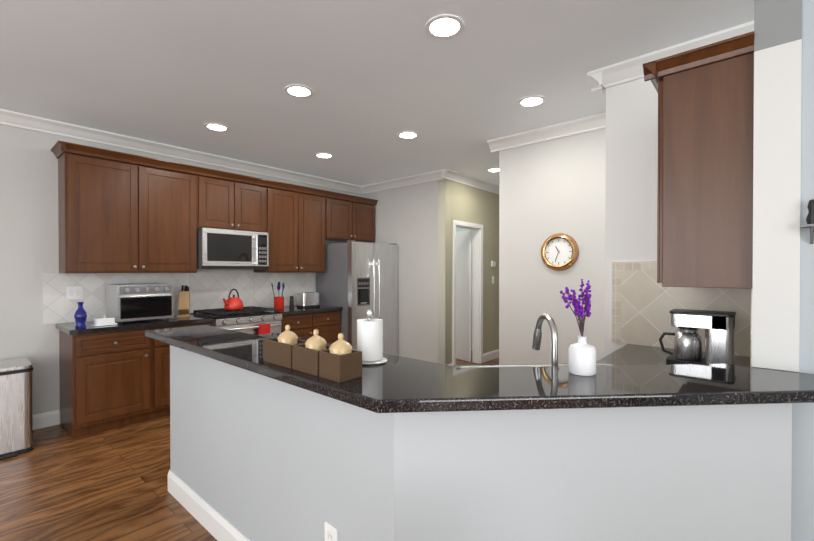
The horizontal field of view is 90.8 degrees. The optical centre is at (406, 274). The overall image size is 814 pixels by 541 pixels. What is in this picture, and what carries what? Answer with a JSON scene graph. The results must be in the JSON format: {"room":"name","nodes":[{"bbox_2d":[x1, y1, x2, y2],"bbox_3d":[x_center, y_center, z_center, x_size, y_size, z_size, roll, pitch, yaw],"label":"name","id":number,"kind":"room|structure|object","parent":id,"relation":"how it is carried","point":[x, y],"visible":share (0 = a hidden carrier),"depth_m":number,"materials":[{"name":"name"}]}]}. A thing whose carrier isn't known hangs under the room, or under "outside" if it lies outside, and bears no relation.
{"room":"kitchen","nodes":[
{"label":"kitchen","id":0,"kind":"room"},
{"bbox_2d":[0,124,361,423],"bbox_3d":[-2.140,-0.009,4.975,0.150,2.740,11.200,0,1,41],"label":"wall","id":1,"kind":"structure","parent":0,"point":[29,241],"depth_m":3.54,"materials":[{"name":"beige paint"}]},
{"bbox_2d":[33,410,59,429],"bbox_3d":[-4.467,1.317,2.189,0.016,0.130,3.928,0,1,41],"label":"baseboard","id":2,"kind":"structure","parent":1,"relation":"attached to","point":[42,420],"depth_m":3.60,"materials":[{"name":"white paint"}]},
{"bbox_2d":[54,141,205,272],"bbox_3d":[-2.676,-0.569,3.987,0.327,1.116,1.152,0,1,41],"label":"upper cabinet","id":3,"kind":"object","parent":1,"relation":"attached to","point":[120,212],"depth_m":3.78,"materials":[{"name":"brown wood"}]},
{"bbox_2d":[43,269,314,324],"bbox_3d":[-2.290,0.193,4.682,0.010,0.498,2.920,0,1,41],"label":"tile backsplash","id":4,"kind":"structure","parent":1,"relation":"attached to","point":[210,288],"depth_m":4.53,"materials":[{"name":"beige tile"}]},
{"bbox_2d":[66,286,82,299],"bbox_3d":[-3.098,0.175,3.741,0.007,0.120,0.120,0,1,41],"label":"switch plate","id":5,"kind":"object","parent":4,"relation":"attached to","point":[74,292],"visible":1,"depth_m":3.74,"materials":[{"name":"white paint"}]},
{"bbox_2d":[0,109,365,193],"bbox_3d":[-3.211,-1.315,3.550,0.096,0.104,7.660,0,1,41],"label":"crown molding","id":6,"kind":"structure","parent":1,"relation":"attached to","point":[9,118],"depth_m":4.19,"materials":[{"name":"white paint"}]},
{"bbox_2d":[206,168,269,235],"bbox_3d":[-2.083,-0.815,4.666,0.327,0.635,0.799,0,1,41],"label":"upper cabinet","id":7,"kind":"object","parent":1,"relation":"attached to","point":[234,201],"depth_m":4.58,"materials":[{"name":"brown wood"}]},
{"bbox_2d":[197,228,268,268],"bbox_3d":[-2.034,-0.275,4.628,0.456,0.435,0.756,0,1,41],"label":"microwave","id":8,"kind":"object","parent":7,"relation":"attached to","point":[225,249],"visible":1,"depth_m":4.46,"materials":[{"name":"grey metal"}]},
{"bbox_2d":[254,180,329,271],"bbox_3d":[-1.531,-0.579,5.301,0.327,1.116,1.027,0,1,41],"label":"upper cabinet","id":9,"kind":"object","parent":1,"relation":"attached to","point":[299,215],"depth_m":5.18,"materials":[{"name":"brown wood"}]},
{"bbox_2d":[330,192,377,242],"bbox_3d":[-0.924,-0.820,5.994,0.327,0.645,0.964,0,1,41],"label":"upper cabinet","id":10,"kind":"object","parent":1,"relation":"attached to","point":[351,217],"depth_m":5.89,"materials":[{"name":"brown wood"}]},
{"bbox_2d":[0,350,498,540],"bbox_3d":[1.081,1.432,2.176,8.800,0.100,11.600,0,1,41],"label":"floor","id":11,"kind":"structure","parent":0,"point":[58,483],"depth_m":2.57,"materials":[{"name":"brown wood"}]},
{"bbox_2d":[0,358,33,459],"bbox_3d":[-3.164,1.039,3.102,0.450,0.672,0.380,0,1,41],"label":"trash can","id":12,"kind":"object","parent":11,"relation":"on","point":[16,423],"visible":1,"depth_m":3.06,"materials":[{"name":"silver metal"}]},
{"bbox_2d":[56,314,213,438],"bbox_3d":[-2.579,0.909,3.874,0.637,0.920,1.143,0,1,41],"label":"base cabinet","id":13,"kind":"object","parent":11,"relation":"on","point":[114,376],"visible":0.6,"depth_m":3.52,"materials":[{"name":"brown wood"}]},
{"bbox_2d":[74,302,86,327],"bbox_3d":[-2.759,0.344,3.393,0.088,0.215,0.088,0,1,41],"label":"vase","id":14,"kind":"object","parent":13,"relation":"on","point":[80,316],"visible":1,"depth_m":3.37,"materials":[{"name":"blue glass"}]},
{"bbox_2d":[91,316,117,326],"bbox_3d":[-2.670,0.410,3.542,0.100,0.082,0.170,0,1,33],"label":"butter dish","id":15,"kind":"object","parent":13,"relation":"on","point":[104,321],"visible":1,"depth_m":3.51,"materials":[{"name":"white ceramic"}]},
{"bbox_2d":[106,283,173,323],"bbox_3d":[-2.568,0.271,3.877,0.451,0.354,0.460,0,1,41],"label":"toaster oven","id":16,"kind":"object","parent":13,"relation":"on","point":[136,302],"visible":0.94,"depth_m":3.74,"materials":[{"name":"silver metal"}]},
{"bbox_2d":[177,285,189,317],"bbox_3d":[-2.357,0.283,4.246,0.100,0.325,0.307,0,0,-24],"label":"knife block","id":17,"kind":"object","parent":13,"relation":"on","point":[184,303],"visible":1,"depth_m":4.22,"materials":[{"name":"brown wood"}]},
{"bbox_2d":[190,306,281,334],"bbox_3d":[-1.919,0.885,4.563,0.724,0.958,0.754,0,1,41],"label":"range","id":18,"kind":"object","parent":11,"relation":"on","point":[253,320],"visible":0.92,"depth_m":4.39,"materials":[{"name":"grey metal"}]},
{"bbox_2d":[223,289,243,309],"bbox_3d":[-1.982,0.285,4.542,0.205,0.241,0.252,0,1,41],"label":"kettle","id":19,"kind":"object","parent":18,"relation":"on","point":[233,303],"visible":1,"depth_m":4.49,"materials":[{"name":"red metal"}]},
{"bbox_2d":[272,305,342,342],"bbox_3d":[-1.398,0.899,5.228,0.637,0.920,0.923,0,1,41],"label":"base cabinet","id":20,"kind":"object","parent":11,"relation":"on","point":[324,320],"visible":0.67,"depth_m":5.08,"materials":[{"name":"brown wood"}]},
{"bbox_2d":[271,282,284,309],"bbox_3d":[-1.593,0.267,5.024,0.144,0.346,0.184,0,1,41],"label":"utensil crock","id":21,"kind":"object","parent":20,"relation":"on","point":[279,303],"visible":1,"depth_m":4.98,"materials":[{"name":"red ceramic"}]},
{"bbox_2d":[289,296,293,307],"bbox_3d":[-1.493,0.358,5.195,0.059,0.160,0.060,0,1,41],"label":"pepper mill","id":22,"kind":"object","parent":20,"relation":"on","point":[291,302],"visible":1,"depth_m":5.17,"materials":[{"name":"black plastic"}]},
{"bbox_2d":[297,292,319,307],"bbox_3d":[-1.306,0.341,5.348,0.170,0.192,0.296,0,1,41],"label":"toaster","id":23,"kind":"object","parent":20,"relation":"on","point":[307,299],"visible":1,"depth_m":5.26,"materials":[{"name":"silver metal"}]},
{"bbox_2d":[316,240,397,355],"bbox_3d":[-0.692,0.453,5.834,0.848,1.803,0.900,0,1,41],"label":"fridge","id":24,"kind":"object","parent":11,"relation":"on","point":[356,281],"visible":0.75,"depth_m":5.51,"materials":[{"name":"grey metal"}]},
{"bbox_2d":[257,333,749,368],"bbox_3d":[0.247,0.918,2.442,2.807,0.923,1.884,0,1,41],"label":"base cabinet","id":25,"kind":"object","parent":11,"relation":"on","point":[630,354],"visible":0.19,"depth_m":2.15,"materials":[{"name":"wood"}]},
{"bbox_2d":[532,313,557,365],"bbox_3d":[0.600,0.315,1.698,0.210,0.298,0.183,0,1,41],"label":"faucet","id":26,"kind":"object","parent":25,"relation":"on","point":[537,335],"visible":0.73,"depth_m":1.64,"materials":[{"name":"silver metal"}]},
{"bbox_2d":[659,309,735,364],"bbox_3d":[1.467,0.325,2.044,0.318,0.273,0.187,0,1,41],"label":"coffee maker","id":27,"kind":"object","parent":25,"relation":"on","point":[718,327],"visible":0.94,"depth_m":1.97,"materials":[{"name":"silver plastic"}]},
{"bbox_2d":[170,345,425,540],"bbox_3d":[-0.737,0.889,1.966,1.950,0.990,0.120,0,1,41],"label":"wall","id":28,"kind":"structure","parent":0,"point":[255,456],"depth_m":1.66,"materials":[{"name":"paint"}]},
{"bbox_2d":[168,470,249,540],"bbox_3d":[-0.783,1.319,1.920,1.979,0.130,0.017,0,1,41],"label":"baseboard","id":29,"kind":"structure","parent":28,"relation":"attached to","point":[213,522],"depth_m":2.20,"materials":[{"name":"white paint"}]},
{"bbox_2d":[324,521,337,540],"bbox_3d":[-0.281,0.987,1.484,0.072,0.118,0.007,0,1,41],"label":"outlet","id":30,"kind":"object","parent":28,"relation":"attached to","point":[330,532],"visible":1,"depth_m":1.48,"materials":[{"name":"white paint"}]},
{"bbox_2d":[0,0,753,185],"bbox_3d":[1.081,-1.408,2.155,8.800,0.100,11.600,0,1,41],"label":"ceiling","id":31,"kind":"structure","parent":0,"point":[376,76],"depth_m":2.67,"materials":[{"name":"paint"}]},
{"bbox_2d":[204,123,228,131],"bbox_3d":[-1.770,-1.365,3.739,0.210,0.007,0.210,0,1,41],"label":"recessed light","id":32,"kind":"object","parent":31,"relation":"in","point":[217,127],"visible":1,"depth_m":3.74,"materials":[{"name":"white paint"}]},
{"bbox_2d":[284,85,312,97],"bbox_3d":[-0.804,-1.360,2.990,0.210,0.007,0.210,0,1,41],"label":"recessed light","id":33,"kind":"object","parent":31,"relation":"in","point":[300,91],"visible":1,"depth_m":2.98,"materials":[{"name":"white paint"}]},
{"bbox_2d":[315,153,332,157],"bbox_3d":[-0.960,-1.372,4.652,0.210,0.007,0.210,0,1,41],"label":"recessed light","id":34,"kind":"object","parent":31,"relation":"in","point":[323,155],"visible":0.94,"depth_m":4.65,"materials":[{"name":"white paint"}]},
{"bbox_2d":[397,131,417,138],"bbox_3d":[0.009,-1.367,3.953,0.210,0.007,0.210,0,1,41],"label":"recessed light","id":35,"kind":"object","parent":31,"relation":"in","point":[407,135],"visible":1,"depth_m":3.95,"materials":[{"name":"white glass"}]},
{"bbox_2d":[425,14,463,38],"bbox_3d":[0.207,-1.354,2.201,0.210,0.007,0.210,0,1,41],"label":"recessed light","id":36,"kind":"object","parent":31,"relation":"in","point":[445,26],"visible":1,"depth_m":2.20,"materials":[{"name":"white paint"}]},
{"bbox_2d":[487,139,495,152],"bbox_3d":[2.262,-1.332,5.713,0.095,0.104,4.286,0,1,41],"label":"crown molding","id":37,"kind":"structure","parent":31,"relation":"attached to","point":[492,143],"depth_m":4.13,"materials":[{"name":"white paint"}]},
{"bbox_2d":[487,168,498,171],"bbox_3d":[1.163,-1.377,5.321,0.210,0.007,0.210,0,1,41],"label":"recessed light","id":38,"kind":"object","parent":31,"relation":"in","point":[493,170],"visible":0.77,"depth_m":5.33,"materials":[{"name":"white paint"}]},
{"bbox_2d":[518,95,545,106],"bbox_3d":[0.984,-1.361,3.169,0.210,0.007,0.210,0,1,41],"label":"recessed light","id":39,"kind":"object","parent":31,"relation":"in","point":[532,101],"visible":1,"depth_m":3.17,"materials":[{"name":"white glass"}]},
{"bbox_2d":[496,112,605,151],"bbox_3d":[1.393,-1.317,3.691,1.210,0.104,0.096,0,1,41],"label":"crown molding","id":40,"kind":"structure","parent":31,"relation":"attached to","point":[597,121],"depth_m":3.72,"materials":[{"name":"white paint"}]},
{"bbox_2d":[587,68,605,116],"bbox_3d":[1.510,-1.311,2.978,0.096,0.104,0.796,0,1,41],"label":"crown molding","id":41,"kind":"structure","parent":31,"relation":"attached to","point":[594,76],"depth_m":2.72,"materials":[{"name":"white paint"}]},
{"bbox_2d":[600,21,753,92],"bbox_3d":[1.613,-1.307,2.423,0.750,0.104,0.095,0,1,41],"label":"crown molding","id":42,"kind":"structure","parent":31,"relation":"attached to","point":[602,79],"depth_m":2.48,"materials":[{"name":"white paint"}]},
{"bbox_2d":[362,179,449,364],"bbox_3d":[-0.069,-0.017,5.981,1.650,2.740,0.120,0,1,41],"label":"wall","id":43,"kind":"structure","parent":0,"point":[407,219],"depth_m":5.71,"materials":[{"name":"beige paint"}]},
{"bbox_2d":[360,170,443,192],"bbox_3d":[-0.095,-1.333,5.850,1.530,0.104,0.095,0,1,41],"label":"crown molding","id":44,"kind":"structure","parent":43,"relation":"attached to","point":[434,175],"depth_m":5.81,"materials":[{"name":"white paint"}]},
{"bbox_2d":[456,228,471,349],"bbox_3d":[0.998,-0.026,7.273,1.500,2.740,0.150,0,1,41],"label":"wall","id":45,"kind":"structure","parent":0,"point":[459,229],"depth_m":7.05,"materials":[{"name":"paint"}]},
{"bbox_2d":[438,179,498,364],"bbox_3d":[1.632,-0.022,6.767,0.120,2.740,3.540,0,1,41],"label":"wall","id":46,"kind":"structure","parent":0,"point":[469,204],"depth_m":6.07,"materials":[{"name":"beige paint"}]},
{"bbox_2d":[456,230,470,361],"bbox_3d":[0.799,0.335,6.433,0.652,2.010,0.247,0,1,41],"label":"door leaf","id":47,"kind":"structure","parent":46,"relation":"in","point":[463,295],"depth_m":6.24,"materials":[{"name":"white paint"}]},
{"bbox_2d":[452,220,482,364],"bbox_3d":[0.845,0.304,5.857,0.143,2.100,0.790,0,1,41],"label":"door frame","id":48,"kind":"structure","parent":46,"relation":"attached to","point":[477,293],"depth_m":6.07,"materials":[{"name":"white paint"}]},
{"bbox_2d":[440,169,498,194],"bbox_3d":[1.681,-1.339,6.650,0.096,0.104,3.636,0,1,41],"label":"crown molding","id":49,"kind":"structure","parent":46,"relation":"attached to","point":[448,174],"depth_m":5.73,"materials":[{"name":"white paint"}]},
{"bbox_2d":[483,349,498,362],"bbox_3d":[1.999,1.280,7.094,0.016,0.130,2.580,0,1,41],"label":"baseboard","id":50,"kind":"structure","parent":46,"relation":"attached to","point":[494,354],"depth_m":6.30,"materials":[{"name":"white paint"}]},
{"bbox_2d":[491,261,495,283],"bbox_3d":[1.367,-0.024,6.354,0.023,0.350,0.110,0,1,41],"label":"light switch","id":51,"kind":"object","parent":46,"relation":"attached to","point":[493,263],"visible":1,"depth_m":6.34,"materials":[{"name":"white paint"}]},
{"bbox_2d":[499,128,605,364],"bbox_3d":[2.793,-0.012,5.323,1.230,2.740,4.190,0,1,41],"label":"wall","id":52,"kind":"structure","parent":0,"point":[548,188],"depth_m":3.81,"materials":[{"name":"beige paint"}]},
{"bbox_2d":[541,233,578,270],"bbox_3d":[1.405,-0.205,3.721,0.350,0.350,0.044,0,1,41],"label":"wall clock","id":53,"kind":"object","parent":52,"relation":"attached to","point":[559,251],"visible":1,"depth_m":3.71,"materials":[{"name":"gold metal"}]},
{"bbox_2d":[426,403,791,540],"bbox_3d":[0.715,0.892,1.455,1.010,0.990,0.958,0,1,41],"label":"wall","id":54,"kind":"structure","parent":0,"point":[701,472],"depth_m":1.33,"materials":[{"name":"paint"}]},
{"bbox_2d":[145,325,813,412],"bbox_3d":[-0.050,0.373,1.931,3.095,0.039,1.236,0,1,41],"label":"countertop","id":55,"kind":"structure","parent":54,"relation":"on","point":[386,387],"depth_m":1.31,"materials":[{"name":"black stone"}]},
{"bbox_2d":[263,325,361,382],"bbox_3d":[-0.371,0.280,1.517,0.485,0.152,0.100,0,1,41],"label":"canister set","id":56,"kind":"object","parent":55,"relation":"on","point":[339,360],"visible":1,"depth_m":1.43,"materials":[{"name":"brown wood"}]},
{"bbox_2d":[357,309,386,364],"bbox_3d":[-0.150,0.248,1.629,0.140,0.213,0.140,0,1,41],"label":"paper towel holder","id":57,"kind":"object","parent":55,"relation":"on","point":[369,338],"visible":0.92,"depth_m":1.58,"materials":[{"name":"white paper"}]},
{"bbox_2d":[560,279,595,375],"bbox_3d":[0.612,0.187,1.442,0.118,0.340,0.132,0,1,41],"label":"flower vase","id":58,"kind":"object","parent":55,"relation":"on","point":[582,356],"visible":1,"depth_m":1.42,"materials":[{"name":"white ceramic"}]},
{"bbox_2d":[605,78,657,355],"bbox_3d":[3.326,-0.004,4.321,0.890,2.740,5.000,0,1,41],"label":"wall block","id":59,"kind":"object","parent":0,"point":[631,169],"depth_m":2.63,"materials":[{"name":"paint"}]},
{"bbox_2d":[612,261,752,366],"bbox_3d":[1.404,0.191,2.176,0.724,0.539,0.759,0,1,41],"label":"tile backsplash","id":60,"kind":"structure","parent":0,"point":[644,302],"depth_m":2.52,"materials":[{"name":"beige tile"}]},
{"bbox_2d":[791,0,813,540],"bbox_3d":[2.777,0.025,0.381,3.499,2.740,0.142,0,1,41],"label":"wall","id":61,"kind":"structure","parent":0,"point":[802,506],"depth_m":1.45,"materials":[{"name":"paint"}]},
{"bbox_2d":[800,199,813,243],"bbox_3d":[1.436,-0.186,1.421,0.060,0.158,0.050,0,1,41],"label":"sconce","id":62,"kind":"object","parent":61,"relation":"attached to","point":[810,218],"visible":0.98,"depth_m":1.42,"materials":[{"name":"grey metal"}]},
{"bbox_3d":[1.678,0.014,1.844,0.120,2.740,0.900,0,1,41],"label":"wall","id":63,"kind":"structure","parent":0,"visible":0},
{"bbox_2d":[643,31,754,288],"bbox_3d":[1.477,-0.434,1.991,0.371,0.975,0.932,0,1,41],"label":"upper cabinet","id":64,"kind":"object","parent":63,"relation":"attached to","point":[705,167],"visible":0.98,"depth_m":1.65,"materials":[{"name":"brown wood"}]},
{"bbox_2d":[752,0,801,371],"bbox_3d":[1.378,-0.499,1.497,0.130,1.708,0.012,0,1,41],"label":"wall","id":65,"kind":"structure","parent":63,"relation":"attached to","point":[776,184],"depth_m":1.49,"materials":[{"name":"white paint"}]}
]}

